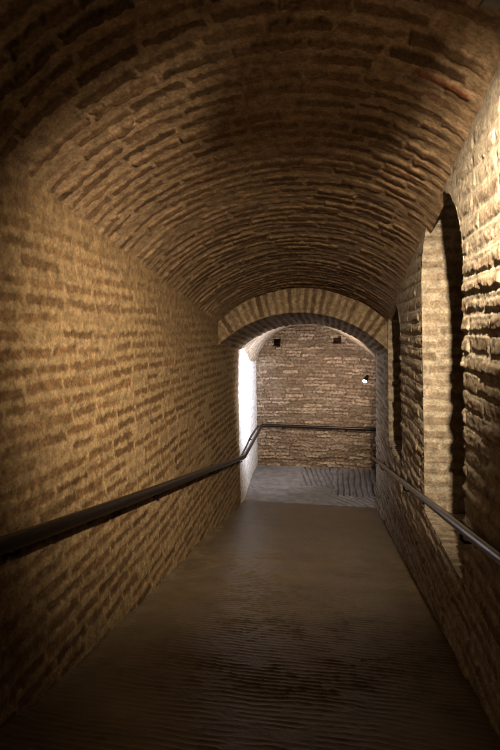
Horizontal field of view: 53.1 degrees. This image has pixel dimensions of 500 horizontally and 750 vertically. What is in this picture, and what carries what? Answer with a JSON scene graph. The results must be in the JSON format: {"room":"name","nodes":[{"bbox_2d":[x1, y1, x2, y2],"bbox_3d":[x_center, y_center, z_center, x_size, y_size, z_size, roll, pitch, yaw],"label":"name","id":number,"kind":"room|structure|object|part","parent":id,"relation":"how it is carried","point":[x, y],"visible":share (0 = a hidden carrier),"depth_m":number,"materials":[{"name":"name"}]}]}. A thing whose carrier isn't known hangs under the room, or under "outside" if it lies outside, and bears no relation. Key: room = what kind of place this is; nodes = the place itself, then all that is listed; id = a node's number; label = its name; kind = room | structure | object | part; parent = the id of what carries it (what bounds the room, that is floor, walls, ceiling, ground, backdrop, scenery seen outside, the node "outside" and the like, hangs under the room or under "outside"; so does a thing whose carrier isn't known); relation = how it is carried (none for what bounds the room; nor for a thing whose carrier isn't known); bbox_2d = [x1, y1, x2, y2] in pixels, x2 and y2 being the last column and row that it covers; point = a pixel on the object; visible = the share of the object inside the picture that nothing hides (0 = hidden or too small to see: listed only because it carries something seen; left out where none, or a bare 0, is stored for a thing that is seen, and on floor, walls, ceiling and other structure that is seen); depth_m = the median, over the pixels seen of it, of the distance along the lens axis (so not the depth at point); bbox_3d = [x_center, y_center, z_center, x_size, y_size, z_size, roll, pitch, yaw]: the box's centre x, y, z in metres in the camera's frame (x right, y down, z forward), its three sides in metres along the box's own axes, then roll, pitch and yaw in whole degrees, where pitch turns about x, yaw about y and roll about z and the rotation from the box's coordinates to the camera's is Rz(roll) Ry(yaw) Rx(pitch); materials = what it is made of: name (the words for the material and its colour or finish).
{"room":"underground passage","nodes":[
{"label":"underground passage","id":0,"kind":"room"},
{"bbox_2d":[0,154,240,728],"bbox_3d":[-0.972,0.435,3.949,0.227,4.939,10.364,1,5,10],"label":"wall","id":1,"kind":"structure","parent":0,"point":[114,384],"depth_m":3.37,"materials":[{"name":"brick"}]},
{"bbox_2d":[0,424,375,559],"bbox_3d":[0.661,0.916,5.786,3.081,1.925,12.648,1,5,10],"label":"handrail","id":2,"kind":"object","parent":1,"relation":"attached to","point":[11,542],"visible":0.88,"depth_m":3.30,"materials":[{"name":"brown metal"}]},
{"bbox_3d":[-0.838,1.005,4.376,0.103,1.858,9.366,1,5,9],"label":"sloping rail","id":3,"kind":"part","parent":2,"relation":"part of","materials":[{"name":"brown metal"}]},
{"bbox_3d":[0.093,1.354,10.623,0.114,0.071,3.191,1,5,8],"label":"level rail","id":4,"kind":"part","parent":2,"relation":"part of","materials":[{"name":"brown metal"}]},
{"bbox_3d":[1.780,1.252,11.921,2.890,0.091,0.072,1,5,10],"label":"wall rail","id":5,"kind":"part","parent":2,"relation":"part of","materials":[{"name":"brown metal"}]},
{"bbox_2d":[238,349,257,502],"bbox_3d":[-0.024,0.773,10.739,0.099,3.269,3.243,1,5,7],"label":"wall","id":6,"kind":"structure","parent":0,"point":[247,396],"depth_m":10.40,"materials":[{"name":"paint"}]},
{"bbox_2d":[0,0,499,321],"bbox_3d":[0.008,-1.411,2.857,2.514,2.149,8.866,1,5,10],"label":"ceiling","id":7,"kind":"structure","parent":0,"point":[240,151],"depth_m":2.91,"materials":[{"name":"brick"}]},
{"bbox_2d":[478,0,499,8],"bbox_3d":[0.683,-1.284,1.242,0.160,0.568,0.348,-2,5,-18],"label":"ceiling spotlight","id":8,"kind":"object","parent":7,"relation":"attached to","point":[493,4],"visible":1,"depth_m":1.36,"materials":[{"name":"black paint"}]},
{"bbox_2d":[0,500,499,749],"bbox_3d":[0.205,1.891,4.115,2.900,2.072,10.834,1,5,10],"label":"floor","id":9,"kind":"structure","parent":0,"point":[287,626],"depth_m":3.16,"materials":[{"name":"concrete"}]},
{"bbox_2d":[218,288,387,354],"bbox_3d":[0.833,-0.820,8.031,4.650,1.826,1.651,1,5,10],"label":"brick arch","id":10,"kind":"object","parent":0,"point":[258,315],"visible":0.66,"depth_m":7.30,"materials":[{"name":"brown brick"}]},
{"bbox_2d":[242,324,375,362],"bbox_3d":[1.481,-0.423,10.390,3.490,1.371,3.220,1,5,10],"label":"ceiling","id":11,"kind":"structure","parent":0,"point":[252,348],"depth_m":10.77,"materials":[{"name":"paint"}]},
{"bbox_2d":[244,465,375,507],"bbox_3d":[1.504,2.363,10.852,3.450,0.065,2.780,1,5,10],"label":"floor","id":12,"kind":"structure","parent":0,"point":[271,483],"depth_m":10.66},
{"bbox_2d":[256,324,375,471],"bbox_3d":[1.777,0.441,12.167,3.600,3.683,0.582,1,5,10],"label":"wall","id":13,"kind":"structure","parent":0,"point":[307,374],"depth_m":11.98,"materials":[{"name":"brick"}]},
{"bbox_2d":[375,360,400,464],"bbox_3d":[2.873,0.715,10.458,0.767,3.433,2.820,1,5,10],"label":"wall","id":14,"kind":"structure","parent":0,"point":[375,360],"depth_m":9.17,"materials":[{"name":"brick"}]},
{"bbox_2d":[375,61,499,736],"bbox_3d":[1.395,0.364,3.786,0.152,5.290,10.840,1,5,10],"label":"wall","id":15,"kind":"structure","parent":0,"point":[469,618],"depth_m":2.77,"materials":[{"name":"brick"}]},
{"bbox_2d":[362,375,375,382],"bbox_3d":[2.217,0.087,9.293,0.149,0.152,0.380,-1,5,-16],"label":"wall spotlight","id":16,"kind":"object","parent":15,"relation":"attached to","point":[365,379],"visible":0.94,"depth_m":9.37,"materials":[{"name":"black paint"}]},
{"bbox_2d":[388,305,423,465],"bbox_3d":[2.176,0.043,6.213,0.827,2.101,1.682,1,5,10],"label":"niche","id":17,"kind":"object","parent":15,"relation":"attached to","point":[394,333],"visible":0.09,"depth_m":6.98,"materials":[{"name":"brick"}]},
{"bbox_2d":[370,455,499,566],"bbox_3d":[1.484,1.003,4.331,0.185,1.960,10.041,1,5,10],"label":"handrail","id":18,"kind":"object","parent":15,"relation":"attached to","point":[473,538],"visible":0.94,"depth_m":2.80,"materials":[{"name":"black metal"}]},
{"bbox_2d":[421,190,465,588],"bbox_3d":[1.714,0.000,3.474,0.873,2.681,1.528,1,5,10],"label":"niche","id":19,"kind":"object","parent":15,"relation":"attached to","point":[442,277],"visible":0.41,"depth_m":4.15,"materials":[{"name":"brick"}]}
]}

